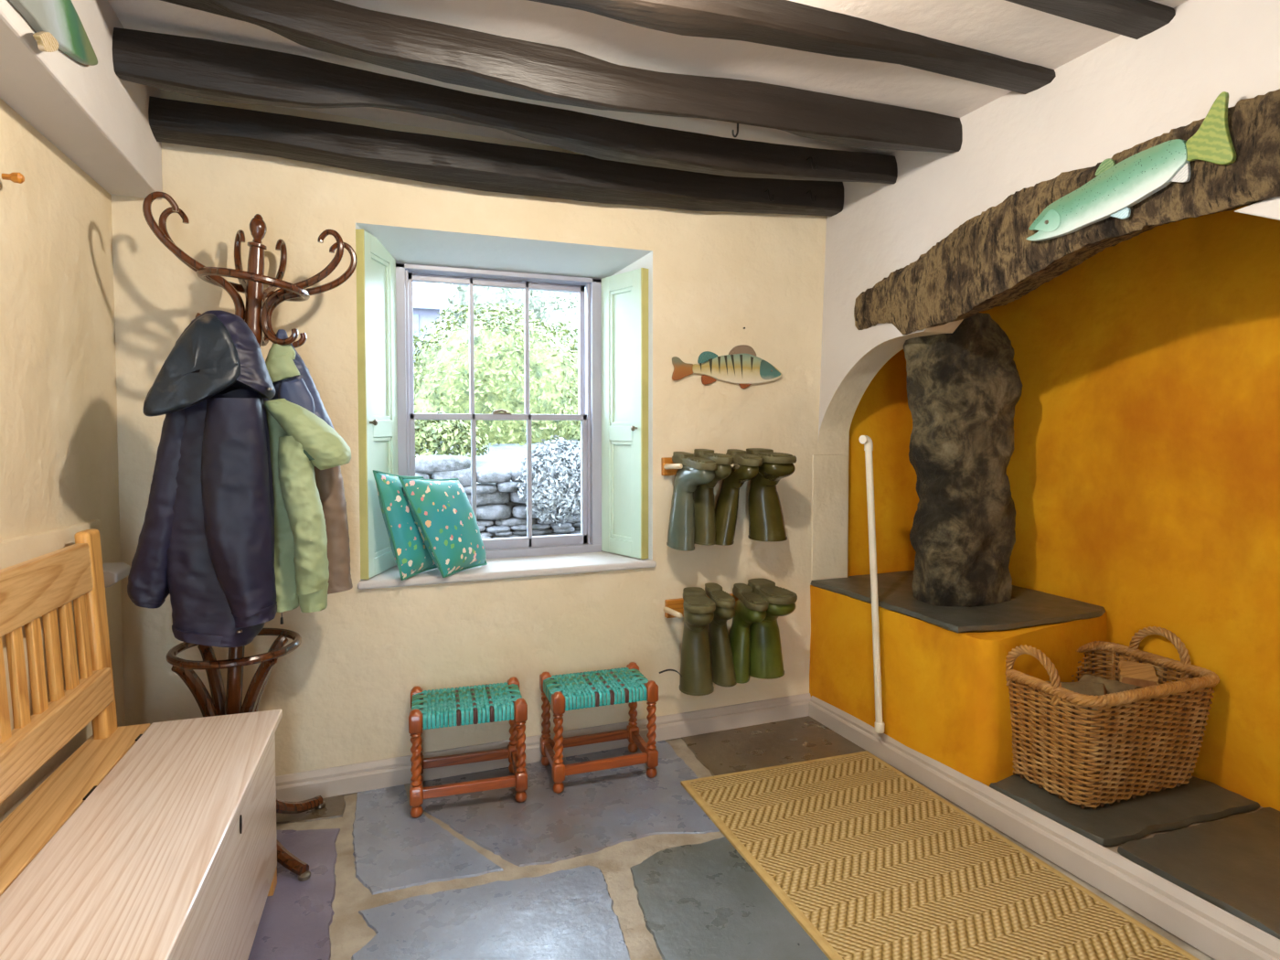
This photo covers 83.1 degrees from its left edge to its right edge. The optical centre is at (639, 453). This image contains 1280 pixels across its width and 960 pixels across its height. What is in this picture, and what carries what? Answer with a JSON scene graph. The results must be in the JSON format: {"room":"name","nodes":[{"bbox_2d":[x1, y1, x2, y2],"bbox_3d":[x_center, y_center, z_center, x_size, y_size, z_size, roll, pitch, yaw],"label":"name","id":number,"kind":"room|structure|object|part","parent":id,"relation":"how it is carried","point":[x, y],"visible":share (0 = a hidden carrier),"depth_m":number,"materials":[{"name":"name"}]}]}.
{"room":"traditional dwelling","nodes":[
{"label":"traditional dwelling","id":0,"kind":"room"},
{"bbox_2d":[0,97,124,726],"bbox_3d":[-0.979,0.115,0.291,0.280,2.250,3.840,-1,2,-21],"label":"wall","id":1,"kind":"structure","parent":0,"point":[58,438],"depth_m":1.73,"materials":[{"name":"beige paint"}]},
{"bbox_2d":[1,172,24,183],"bbox_3d":[-1.273,-0.560,1.467,0.034,0.022,0.022,-1,2,-21],"label":"wooden peg","id":2,"kind":"object","parent":1,"relation":"attached to","point":[16,177],"visible":1,"depth_m":1.46,"materials":[{"name":"orange wood"}]},
{"bbox_2d":[0,519,104,822],"bbox_3d":[-0.911,0.651,0.384,0.086,1.073,3.332,-1,2,-20],"label":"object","id":3,"kind":"structure","parent":1,"relation":"attached to","point":[17,549],"depth_m":1.58,"materials":[{"name":"beige paint"}]},
{"bbox_2d":[9,0,97,65],"bbox_3d":[-1.089,-0.809,1.332,0.028,0.188,0.503,-1,2,-21],"label":"fish","id":4,"kind":"object","parent":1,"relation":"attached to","point":[57,24],"visible":1,"depth_m":1.36},
{"bbox_2d":[0,0,162,199],"bbox_3d":[-0.811,-0.860,0.322,0.179,0.343,3.840,-1,2,-21],"label":"ceiling beam","id":5,"kind":"structure","parent":1,"relation":"attached to","point":[98,119],"depth_m":1.64,"materials":[{"name":"white paint"}]},
{"bbox_2d":[102,562,130,587],"bbox_3d":[-1.417,0.328,1.913,0.085,0.059,0.125,-1,2,-21],"label":"trim","id":6,"kind":"structure","parent":1,"relation":"attached to","point":[113,572],"depth_m":1.89,"materials":[{"name":"white paint"}]},
{"bbox_2d":[111,89,849,776],"bbox_3d":[-0.502,-0.020,2.733,2.830,2.350,0.380,-1,2,-21],"label":"wall","id":7,"kind":"structure","parent":0,"point":[343,696],"depth_m":2.51,"materials":[{"name":"beige paint"}]},
{"bbox_2d":[355,228,656,589],"bbox_3d":[-0.497,-0.151,2.705,1.059,1.177,0.368,-1,2,-21],"label":"window","id":8,"kind":"structure","parent":7,"relation":"in","point":[613,311],"depth_m":2.76,"materials":[{"name":"grey paint"}]},
{"bbox_3d":[-0.884,-0.102,2.397,0.026,0.020,0.020,0,2,3],"label":"knob","id":9,"kind":"part","parent":8,"relation":"part of","materials":[{"name":"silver metal"}]},
{"bbox_2d":[363,230,398,577],"bbox_3d":[-0.905,-0.160,2.506,0.026,1.145,0.271,0,2,3],"label":"shutter","id":10,"kind":"object","parent":8,"relation":"attached to","point":[380,269],"depth_m":2.49,"materials":[{"name":"green paint"}]},
{"bbox_2d":[373,469,437,580],"bbox_3d":[-0.786,0.233,2.497,0.137,0.365,0.314,1,2,20],"label":"cushion","id":11,"kind":"object","parent":8,"relation":"on","point":[411,556],"visible":0.67,"depth_m":2.39,"materials":[{"name":"teal fabric"}]},
{"bbox_2d":[398,476,487,577],"bbox_3d":[-0.675,0.244,2.519,0.164,0.343,0.331,1,2,25],"label":"cushion","id":12,"kind":"object","parent":8,"relation":"on","point":[442,513],"visible":1,"depth_m":2.45,"materials":[{"name":"teal fabric"}]},
{"bbox_3d":[-0.555,-0.407,2.853,0.697,0.554,0.030,-1,2,-21],"label":"sash","id":13,"kind":"part","parent":8,"relation":"part of","materials":[{"name":"grey paint"}]},
{"bbox_3d":[-0.543,0.112,2.841,0.697,0.531,0.030,-1,2,-21],"label":"sash","id":14,"kind":"part","parent":8,"relation":"part of","materials":[{"name":"grey paint"}]},
{"bbox_3d":[-0.542,-0.144,2.830,0.829,1.110,0.102,-1,2,-21],"label":"frame","id":15,"kind":"part","parent":8,"relation":"part of","materials":[{"name":"grey paint"}]},
{"bbox_3d":[-0.480,0.425,2.683,1.059,0.028,0.278,-1,2,-21],"label":"sill","id":16,"kind":"part","parent":8,"relation":"part of","materials":[{"name":"white paint"}]},
{"bbox_2d":[601,268,640,558],"bbox_3d":[-0.066,-0.149,2.835,0.026,1.100,0.250,-2,3,-40],"label":"shutter","id":17,"kind":"object","parent":8,"relation":"attached to","point":[621,293],"depth_m":2.84,"materials":[{"name":"green paint"}]},
{"bbox_2d":[275,693,810,801],"bbox_3d":[-0.395,1.066,2.596,2.385,0.088,0.020,-1,2,-21],"label":"baseboard","id":18,"kind":"structure","parent":7,"relation":"attached to","point":[330,782],"depth_m":2.58,"materials":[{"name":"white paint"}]},
{"bbox_2d":[661,457,733,475],"bbox_3d":[0.324,0.051,2.767,0.462,0.068,0.155,-1,2,-21],"label":"rack","id":19,"kind":"object","parent":7,"relation":"attached to","point":[668,467],"visible":0.3,"depth_m":2.74,"materials":[{"name":"orange wood"}]},
{"bbox_3d":[0.287,0.049,2.823,0.434,0.068,0.023,-1,2,-21],"label":"rail","id":20,"kind":"part","parent":19,"relation":"part of","materials":[{"name":"orange wood"}]},
{"bbox_2d":[666,451,717,551],"bbox_3d":[0.186,0.177,2.643,0.095,0.359,0.243,-1,2,-37],"label":"boot","id":21,"kind":"object","parent":19,"relation":"on","point":[696,472],"visible":0.98,"depth_m":2.64,"materials":[{"name":"grey rubber"}]},
{"bbox_2d":[693,448,734,545],"bbox_3d":[0.259,0.164,2.672,0.095,0.354,0.242,-1,2,-26],"label":"boot","id":22,"kind":"object","parent":19,"relation":"on","point":[705,520],"visible":0.74,"depth_m":2.67,"materials":[{"name":"green rubber"}]},
{"bbox_2d":[714,448,763,545],"bbox_3d":[0.353,0.167,2.711,0.149,0.356,0.246,-1,2,-21],"label":"boot","id":23,"kind":"object","parent":19,"relation":"on","point":[746,467],"visible":0.87,"depth_m":2.71,"materials":[{"name":"green rubber"}]},
{"bbox_2d":[746,448,796,541],"bbox_3d":[0.510,0.161,2.758,0.170,0.354,0.244,-1,2,-21],"label":"boot","id":24,"kind":"object","parent":19,"relation":"on","point":[766,522],"visible":0.94,"depth_m":2.75,"materials":[{"name":"green rubber"}]},
{"bbox_2d":[663,593,738,618],"bbox_3d":[0.325,0.597,2.786,0.460,0.068,0.155,-1,2,-21],"label":"rack","id":25,"kind":"object","parent":7,"relation":"attached to","point":[673,608],"visible":0.27,"depth_m":2.77,"materials":[{"name":"orange wood"}]},
{"bbox_2d":[659,586,715,695],"bbox_3d":[0.211,0.702,2.657,0.198,0.376,0.222,-2,3,-39],"label":"boot","id":26,"kind":"object","parent":25,"relation":"on","point":[696,673],"visible":1,"depth_m":2.66,"materials":[{"name":"green rubber"}]},
{"bbox_2d":[704,582,736,686],"bbox_3d":[0.316,0.692,2.709,0.119,0.370,0.244,0,2,-6],"label":"boot","id":27,"kind":"object","parent":25,"relation":"on","point":[721,657],"visible":0.91,"depth_m":2.71,"materials":[{"name":"green rubber"}]},
{"bbox_2d":[728,583,768,683],"bbox_3d":[0.400,0.695,2.747,0.104,0.357,0.244,-1,2,-21],"label":"boot","id":28,"kind":"object","parent":25,"relation":"on","point":[750,608],"visible":0.9,"depth_m":2.75,"materials":[{"name":"green rubber"}]},
{"bbox_2d":[746,577,797,679],"bbox_3d":[0.509,0.682,2.775,0.153,0.365,0.243,-1,2,-21],"label":"boot","id":29,"kind":"object","parent":25,"relation":"on","point":[766,657],"visible":0.82,"depth_m":2.77,"materials":[{"name":"green rubber"}]},
{"bbox_2d":[672,344,781,388],"bbox_3d":[0.349,-0.340,2.832,0.483,0.173,0.020,-1,2,-21],"label":"fish","id":30,"kind":"object","parent":7,"relation":"attached to","point":[741,367],"visible":1,"depth_m":2.83},
{"bbox_2d":[810,454,847,581],"bbox_3d":[0.791,0.279,3.064,0.177,0.549,0.054,-1,2,-21],"label":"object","id":31,"kind":"structure","parent":7,"relation":"attached to","point":[829,472],"depth_m":3.04,"materials":[{"name":"beige paint"}]},
{"bbox_2d":[809,695,1279,959],"bbox_3d":[1.475,1.086,1.251,0.027,0.142,3.844,-1,2,-23],"label":"baseboard","id":32,"kind":"structure","parent":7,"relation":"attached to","point":[1218,933],"depth_m":1.92,"materials":[{"name":"white wood"}]},
{"bbox_2d":[107,0,1188,154],"bbox_3d":[0.227,-1.081,0.876,2.880,0.100,4.140,-1,2,-21],"label":"ceiling","id":33,"kind":"structure","parent":0,"point":[1001,27],"depth_m":1.88,"materials":[{"name":"paint"}]},
{"bbox_2d":[148,96,843,216],"bbox_3d":[-0.293,-0.981,2.490,2.392,0.188,0.105,-1,2,-22],"label":"ceiling beam","id":34,"kind":"structure","parent":33,"relation":"attached to","point":[427,158],"depth_m":2.36,"materials":[{"name":"brown wood"}]},
{"bbox_2d":[764,189,774,201],"bbox_3d":[0.490,-0.974,2.739,0.026,0.048,0.033,-1,2,-21],"label":"hook","id":35,"kind":"object","parent":34,"relation":"attached to","point":[766,190],"visible":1,"depth_m":2.72,"materials":[{"name":"black metal"}]},
{"bbox_2d":[806,190,816,202],"bbox_3d":[0.666,-0.995,2.805,0.026,0.048,0.033,-1,2,-21],"label":"hook","id":36,"kind":"object","parent":34,"relation":"attached to","point":[810,191],"visible":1,"depth_m":2.79,"materials":[{"name":"black metal"}]},
{"bbox_2d":[112,27,897,183],"bbox_3d":[-0.183,-0.990,2.204,2.392,0.144,0.103,-1,2,-22],"label":"ceiling beam","id":37,"kind":"structure","parent":33,"relation":"attached to","point":[195,67],"depth_m":2.02,"materials":[{"name":"brown wood"}]},
{"bbox_2d":[806,156,818,170],"bbox_3d":[0.583,-0.978,2.445,0.026,0.048,0.033,-1,2,-21],"label":"hook","id":38,"kind":"object","parent":37,"relation":"attached to","point":[809,157],"visible":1,"depth_m":2.43,"materials":[{"name":"black metal"}]},
{"bbox_2d":[160,0,962,153],"bbox_3d":[-0.078,-0.991,1.933,2.392,0.165,0.116,-1,2,-22],"label":"ceiling beam","id":39,"kind":"structure","parent":33,"relation":"attached to","point":[433,50],"depth_m":1.85,"materials":[{"name":"brown wood"}]},
{"bbox_2d":[732,123,738,137],"bbox_3d":[0.276,-0.941,2.090,0.022,0.054,0.006,-1,2,-21],"label":"hook","id":40,"kind":"object","parent":39,"relation":"attached to","point":[737,133],"visible":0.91,"depth_m":2.09,"materials":[{"name":"black metal"}]},
{"bbox_2d":[528,0,1055,94],"bbox_3d":[0.042,-1.012,1.621,2.392,0.156,0.114,-1,2,-22],"label":"ceiling beam","id":41,"kind":"structure","parent":33,"relation":"attached to","point":[786,24],"depth_m":1.74,"materials":[{"name":"brown wood"}]},
{"bbox_2d":[1004,0,1175,39],"bbox_3d":[0.156,-1.015,1.325,2.392,0.132,0.112,-1,2,-22],"label":"ceiling beam","id":42,"kind":"structure","parent":33,"relation":"attached to","point":[1136,19],"depth_m":1.69,"materials":[{"name":"brown wood"}]},
{"bbox_2d":[247,715,1215,959],"bbox_3d":[0.507,1.193,1.090,3.500,0.060,4.190,-1,2,-21],"label":"floor","id":43,"kind":"structure","parent":0,"point":[620,863],"depth_m":1.95,"materials":[{"name":"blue stone"}]},
{"bbox_2d":[0,529,282,959],"bbox_3d":[-0.973,0.678,1.293,0.426,0.955,1.150,-1,2,-17],"label":"bench","id":44,"kind":"object","parent":43,"relation":"on","point":[155,840],"visible":1,"depth_m":1.40,"materials":[{"name":"brown wood"}]},
{"bbox_3d":[-1.163,0.284,1.241,0.033,0.115,1.050,-1,2,-18],"label":"rail","id":45,"kind":"part","parent":44,"relation":"part of","materials":[{"name":"brown wood"}]},
{"bbox_3d":[-1.135,0.574,1.244,0.042,0.085,1.040,-1,2,-18],"label":"rail","id":46,"kind":"part","parent":44,"relation":"part of","materials":[{"name":"brown wood"}]},
{"bbox_3d":[-0.912,0.706,1.314,0.297,0.022,1.150,-1,2,-18],"label":"lid","id":47,"kind":"part","parent":44,"relation":"part of","materials":[{"name":"brown wood"}]},
{"bbox_3d":[-0.792,0.909,1.349,0.020,0.388,1.132,-1,2,-18],"label":"panel","id":48,"kind":"part","parent":44,"relation":"part of","materials":[{"name":"brown wood"}]},
{"bbox_3d":[-0.831,0.773,1.504,0.002,0.040,0.016,-1,2,-18],"label":"keyhole plate","id":49,"kind":"part","parent":44,"relation":"part of","materials":[{"name":"black metal"}]},
{"bbox_2d":[142,191,357,881],"bbox_3d":[-1.091,0.225,2.045,0.550,1.808,0.411,0,2,-12],"label":"coat stand","id":50,"kind":"object","parent":43,"relation":"on","point":[257,313],"visible":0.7,"depth_m":2.00,"materials":[{"name":"brown wood"}]},
{"bbox_3d":[-1.230,0.839,1.920,0.036,0.577,0.241,2,2,37],"label":"leg","id":51,"kind":"part","parent":50,"relation":"part of","materials":[{"name":"brown wood"}]},
{"bbox_2d":[127,309,277,647],"bbox_3d":[-1.087,0.067,1.809,0.318,0.844,0.267,-2,3,-43],"label":"jacket","id":52,"kind":"object","parent":50,"relation":"hanging from","point":[206,541],"visible":1,"depth_m":1.77,"materials":[{"name":"blue fabric"}]},
{"bbox_2d":[142,309,275,416],"bbox_3d":[-1.070,-0.222,1.801,0.289,0.266,0.266,-1,2,-21],"label":"hood","id":53,"kind":"object","parent":52,"relation":"attached to","point":[217,367],"depth_m":1.73,"materials":[{"name":"blue fabric"}]},
{"bbox_3d":[-1.269,0.832,2.102,0.243,0.577,0.038,1,2,30],"label":"leg","id":54,"kind":"part","parent":50,"relation":"part of","materials":[{"name":"brown wood"}]},
{"bbox_3d":[-1.109,0.142,2.022,0.141,1.615,0.052,-1,2,-21],"label":"post","id":55,"kind":"part","parent":50,"relation":"part of","materials":[{"name":"brown wood"}]},
{"bbox_3d":[-1.009,0.837,1.970,0.258,0.578,0.038,1,2,24],"label":"leg","id":56,"kind":"part","parent":50,"relation":"part of","materials":[{"name":"brown wood"}]},
{"bbox_3d":[-1.072,0.830,2.164,0.037,0.578,0.258,1,2,29],"label":"leg","id":57,"kind":"part","parent":50,"relation":"part of","materials":[{"name":"brown wood"}]},
{"bbox_2d":[263,398,351,624],"bbox_3d":[-0.909,0.157,1.953,0.249,0.608,0.176,0,2,-4],"label":"jacket","id":58,"kind":"object","parent":50,"relation":"hanging from","point":[300,441],"visible":0.88,"depth_m":1.89,"materials":[{"name":"green fabric"}]},
{"bbox_2d":[263,399,351,469],"bbox_3d":[-0.892,-0.049,1.943,0.213,0.189,0.172,-1,2,-21],"label":"hood","id":59,"kind":"object","parent":58,"relation":"attached to","point":[299,439],"depth_m":1.88,"materials":[{"name":"green fabric"}]},
{"bbox_2d":[263,329,352,594],"bbox_3d":[-0.962,0.029,2.094,0.229,0.757,0.198,-1,2,-24],"label":"jacket","id":60,"kind":"object","parent":50,"relation":"hanging from","point":[293,381],"visible":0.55,"depth_m":2.06,"materials":[{"name":"beige fabric"}]},
{"bbox_2d":[263,329,334,429],"bbox_3d":[-0.964,-0.174,2.065,0.208,0.350,0.161,-1,2,-21],"label":"hood","id":61,"kind":"object","parent":60,"relation":"attached to","point":[293,381],"depth_m":2.01,"materials":[{"name":"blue fabric"}]},
{"bbox_2d":[408,676,527,818],"bbox_3d":[-0.566,0.951,2.372,0.360,0.334,0.245,-1,2,-16],"label":"stool","id":62,"kind":"object","parent":43,"relation":"on","point":[486,703],"visible":1,"depth_m":2.30,"materials":[{"name":"red wood"}]},
{"bbox_3d":[-0.691,0.956,2.228,0.039,0.334,0.039,-1,2,-16],"label":"leg","id":63,"kind":"part","parent":62,"relation":"part of","materials":[{"name":"red wood"}]},
{"bbox_3d":[-0.749,0.949,2.425,0.039,0.334,0.039,-1,2,-16],"label":"leg","id":64,"kind":"part","parent":62,"relation":"part of","materials":[{"name":"red wood"}]},
{"bbox_3d":[-0.566,0.825,2.367,0.350,0.056,0.235,-1,2,-16],"label":"woven seat","id":65,"kind":"part","parent":62,"relation":"part of","materials":[{"name":"teal fabric"}]},
{"bbox_3d":[-0.537,0.828,2.269,0.287,0.033,0.016,-1,2,-16],"label":"seat rail","id":66,"kind":"part","parent":62,"relation":"part of","materials":[{"name":"teal fabric"}]},
{"bbox_3d":[-0.440,0.946,2.515,0.039,0.334,0.039,-1,2,-16],"label":"leg","id":67,"kind":"part","parent":62,"relation":"part of","materials":[{"name":"red wood"}]},
{"bbox_3d":[-0.383,0.953,2.318,0.039,0.334,0.039,-1,2,-16],"label":"leg","id":68,"kind":"part","parent":62,"relation":"part of","materials":[{"name":"red wood"}]},
{"bbox_2d":[539,661,658,793],"bbox_3d":[-0.148,0.947,2.526,0.373,0.331,0.258,-1,2,-21],"label":"stool","id":69,"kind":"object","parent":43,"relation":"on","point":[599,688],"visible":1,"depth_m":2.47,"materials":[{"name":"red wood"}]},
{"bbox_3d":[-0.335,0.944,2.571,0.040,0.334,0.040,-1,2,-21],"label":"leg","id":70,"kind":"part","parent":69,"relation":"part of","materials":[{"name":"red wood"}]},
{"bbox_3d":[-0.269,0.951,2.377,0.040,0.334,0.040,-1,2,-21],"label":"leg","id":71,"kind":"part","parent":69,"relation":"part of","materials":[{"name":"red wood"}]},
{"bbox_3d":[-0.148,0.819,2.522,0.362,0.056,0.246,-1,2,-21],"label":"woven seat","id":72,"kind":"part","parent":69,"relation":"part of","materials":[{"name":"teal fabric"}]},
{"bbox_3d":[-0.115,0.822,2.424,0.291,0.033,0.016,-1,2,-19],"label":"seat rail","id":73,"kind":"part","parent":69,"relation":"part of","materials":[{"name":"teal fabric"}]},
{"bbox_3d":[-0.027,0.940,2.675,0.040,0.334,0.040,-1,2,-21],"label":"leg","id":74,"kind":"part","parent":69,"relation":"part of","materials":[{"name":"red wood"}]},
{"bbox_3d":[0.039,0.947,2.481,0.040,0.334,0.040,-1,2,-21],"label":"leg","id":75,"kind":"part","parent":69,"relation":"part of","materials":[{"name":"red wood"}]},
{"bbox_2d":[680,750,1199,959],"bbox_3d":[0.757,1.131,1.826,0.787,0.012,1.586,-1,2,-21],"label":"rug","id":76,"kind":"object","parent":43,"relation":"on","point":[868,862],"visible":1,"depth_m":1.93,"materials":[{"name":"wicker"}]},
{"bbox_2d":[817,0,1279,454],"bbox_3d":[1.502,-0.507,1.227,0.153,1.173,3.840,-1,2,-21],"label":"wall","id":77,"kind":"structure","parent":0,"point":[1125,92],"depth_m":2.11,"materials":[{"name":"white paint"}]},
{"bbox_2d":[847,199,1279,810],"bbox_3d":[1.581,0.027,2.099,0.660,2.300,2.535,-1,2,-21],"label":"wall","id":78,"kind":"structure","parent":0,"point":[1143,469],"depth_m":2.38,"materials":[{"name":"orange paint"}]},
{"bbox_2d":[809,585,1107,786],"bbox_3d":[1.220,0.832,2.765,0.766,0.545,0.924,-1,2,-21],"label":"wall","id":79,"kind":"structure","parent":78,"relation":"attached to","point":[945,695],"depth_m":2.44,"materials":[{"name":"orange paint"}]},
{"bbox_2d":[858,435,885,733],"bbox_3d":[0.833,0.469,2.590,0.095,1.066,0.048,2,3,43],"label":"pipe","id":80,"kind":"object","parent":79,"relation":"attached to","point":[866,440],"visible":1,"depth_m":2.58,"materials":[{"name":"white metal"}]},
{"bbox_2d":[810,570,1105,633],"bbox_3d":[1.185,0.548,2.767,0.719,0.022,0.826,-1,2,-21],"label":"ledge","id":81,"kind":"object","parent":79,"relation":"on","point":[1030,608],"visible":0.76,"depth_m":2.55,"materials":[{"name":"grey stone"}]},
{"bbox_2d":[903,312,1022,607],"bbox_3d":[1.197,0.018,2.677,0.447,1.048,0.281,-1,2,-21],"label":"stone pillar","id":82,"kind":"structure","parent":81,"relation":"on","point":[964,387],"depth_m":2.56,"materials":[{"name":"black stone"}]},
{"bbox_2d":[853,88,1279,335],"bbox_3d":[1.368,-0.604,1.689,0.257,0.437,2.403,-1,2,-21],"label":"lintel beam","id":83,"kind":"structure","parent":78,"relation":"attached to","point":[986,262],"depth_m":2.05,"materials":[{"name":"brown wood"}]},
{"bbox_2d":[1025,91,1236,241],"bbox_3d":[1.210,-0.686,1.801,0.080,0.216,0.514,-1,2,-21],"label":"fish","id":84,"kind":"object","parent":83,"relation":"attached to","point":[1117,187],"visible":1,"depth_m":1.75},
{"bbox_2d":[1098,806,1262,861],"bbox_3d":[1.645,1.102,1.722,0.700,0.078,1.555,-1,2,-21],"label":"trim","id":85,"kind":"structure","parent":78,"relation":"attached to","point":[1114,848],"depth_m":2.00,"materials":[{"name":"black stone"}]},
{"bbox_2d":[989,773,1259,845],"bbox_3d":[1.439,1.034,2.225,0.658,0.022,0.469,-1,2,-21],"label":"hearth slab","id":86,"kind":"object","parent":85,"relation":"on","point":[1199,800],"visible":0.51,"depth_m":2.09,"materials":[{"name":"stone"}]},
{"bbox_2d":[1005,626,1219,809],"bbox_3d":[1.444,0.798,2.282,0.604,0.443,0.410,-1,2,-21],"label":"basket","id":87,"kind":"object","parent":86,"relation":"on","point":[1171,763],"visible":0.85,"depth_m":2.14,"materials":[{"name":"wicker"}]},
{"bbox_3d":[1.178,0.654,2.175,0.033,0.148,0.197,-1,2,-21],"label":"handle","id":88,"kind":"part","parent":87,"relation":"part of","materials":[{"name":"wicker"}]},
{"bbox_2d":[1040,681,1107,714],"bbox_3d":[1.373,0.776,2.284,0.188,0.124,0.101,1,2,34],"label":"log","id":89,"kind":"object","parent":87,"relation":"in","point":[1089,688],"visible":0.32,"depth_m":2.25,"materials":[{"name":"brown wood"}]},
{"bbox_2d":[1034,708,1154,778],"bbox_3d":[1.449,0.920,2.307,0.344,0.167,0.174,-1,2,-21],"label":"log","id":90,"kind":"object","parent":87,"relation":"in","point":[1119,709],"visible":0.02,"depth_m":2.24,"materials":[{"name":"brown wood"}]},
{"bbox_2d":[1078,673,1145,711],"bbox_3d":[1.500,0.763,2.295,0.084,0.096,0.180,-1,2,-21],"label":"log","id":91,"kind":"object","parent":87,"relation":"in","point":[1112,687],"visible":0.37,"depth_m":2.27,"materials":[{"name":"brown wood"}]},
{"bbox_2d":[1111,645,1114,680],"bbox_3d":[1.523,0.679,2.329,0.012,0.120,0.010,-1,2,-21],"label":"wood splinter","id":92,"kind":"object","parent":87,"relation":"in","point":[1113,657],"visible":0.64,"depth_m":2.33,"materials":[{"name":"brown wood"}]},
{"bbox_2d":[1117,660,1159,687],"bbox_3d":[1.609,0.735,2.338,0.106,0.078,0.154,1,2,31],"label":"log","id":93,"kind":"object","parent":87,"relation":"in","point":[1141,675],"visible":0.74,"depth_m":2.31,"materials":[{"name":"brown wood"}]},
{"bbox_3d":[1.710,0.647,2.380,0.034,0.149,0.197,-1,2,-21],"label":"handle","id":94,"kind":"part","parent":87,"relation":"part of","materials":[{"name":"wicker"}]},
{"bbox_2d":[1117,807,1279,939],"bbox_3d":[1.734,1.059,1.511,0.620,0.022,1.094,-1,2,-21],"label":"hearth slab","id":95,"kind":"object","parent":85,"relation":"on","point":[1232,863],"visible":0.89,"depth_m":1.84,"materials":[{"name":"stone"}]},
{"bbox_2d":[1234,196,1279,220],"bbox_3d":[1.569,-0.489,1.265,0.250,0.275,0.804,-1,2,-21],"label":"trim","id":96,"kind":"structure","parent":78,"relation":"attached to","point":[1270,208],"depth_m":1.53,"materials":[{"name":"white paint"}]},
{"label":"outside","id":97,"kind":"structure","parent":0,"visible":0},
{"bbox_2d":[415,437,580,485],"bbox_3d":[-0.792,-0.564,10.373,12.000,2.905,14.050,-1,2,-21],"label":"ground","id":98,"kind":"structure","parent":97,"point":[502,457],"depth_m":5.98,"materials":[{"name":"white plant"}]},
{"bbox_2d":[412,281,449,362],"bbox_3d":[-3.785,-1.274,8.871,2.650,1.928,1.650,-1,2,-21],"label":"building","id":99,"kind":"structure","parent":98,"relation":"on","point":[428,298],"depth_m":8.62,"materials":[{"name":"stone"}]},
{"bbox_2d":[414,408,489,458],"bbox_3d":[-1.632,-0.133,5.532,0.964,0.425,0.486,-1,2,-21],"label":"bush","id":100,"kind":"object","parent":98,"relation":"on","point":[421,443],"visible":0.53,"depth_m":5.46,"materials":[{"name":"green plant"}]},
{"bbox_3d":[-1.626,-0.054,5.537,0.532,0.267,0.270,-1,2,-21],"label":"stem","id":101,"kind":"part","parent":100,"relation":"part of","materials":[{"name":"green plant"}]},
{"bbox_2d":[413,302,580,446],"bbox_3d":[-1.400,-0.555,7.160,2.032,1.885,2.049,1,2,32],"label":"tree","id":102,"kind":"object","parent":98,"relation":"on","point":[441,367],"visible":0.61,"depth_m":6.55,"materials":[{"name":"green plant"}]},
{"bbox_2d":[415,465,580,539],"bbox_3d":[-0.935,0.599,5.102,3.320,1.047,0.452,-1,2,-21],"label":"wall","id":103,"kind":"structure","parent":98,"relation":"on","point":[501,513],"depth_m":4.94,"materials":[{"name":"stone"}]},
{"bbox_2d":[415,455,470,473],"bbox_3d":[-1.346,0.075,4.851,0.398,0.125,0.279,-1,2,-21],"label":"coping stone","id":104,"kind":"object","parent":103,"relation":"on","point":[425,464],"visible":0.72,"depth_m":4.74,"materials":[{"name":"grey stone"}]},
{"bbox_2d":[515,435,580,526],"bbox_3d":[-0.560,0.181,4.875,0.556,0.613,0.243,-1,2,-21],"label":"shrub","id":105,"kind":"object","parent":103,"relation":"on","point":[548,488],"visible":0.81,"depth_m":4.82,"materials":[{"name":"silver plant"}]},
{"bbox_3d":[-0.549,0.190,4.878,0.313,0.304,0.130,-1,2,-21],"label":"stem","id":106,"kind":"part","parent":105,"relation":"part of","materials":[{"name":"grey plant"}]},
{"bbox_2d":[439,284,577,331],"bbox_3d":[-1.897,-2.168,10.998,2.509,1.689,2.165,-1,2,-21],"label":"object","id":107,"kind":"object","parent":98,"relation":"on","point":[482,294],"visible":0.16,"depth_m":10.22,"materials":[{"name":"white"}]},
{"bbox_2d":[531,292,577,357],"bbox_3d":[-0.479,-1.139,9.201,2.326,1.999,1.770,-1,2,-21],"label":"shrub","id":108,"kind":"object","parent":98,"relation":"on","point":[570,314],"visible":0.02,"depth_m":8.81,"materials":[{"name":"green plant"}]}
]}

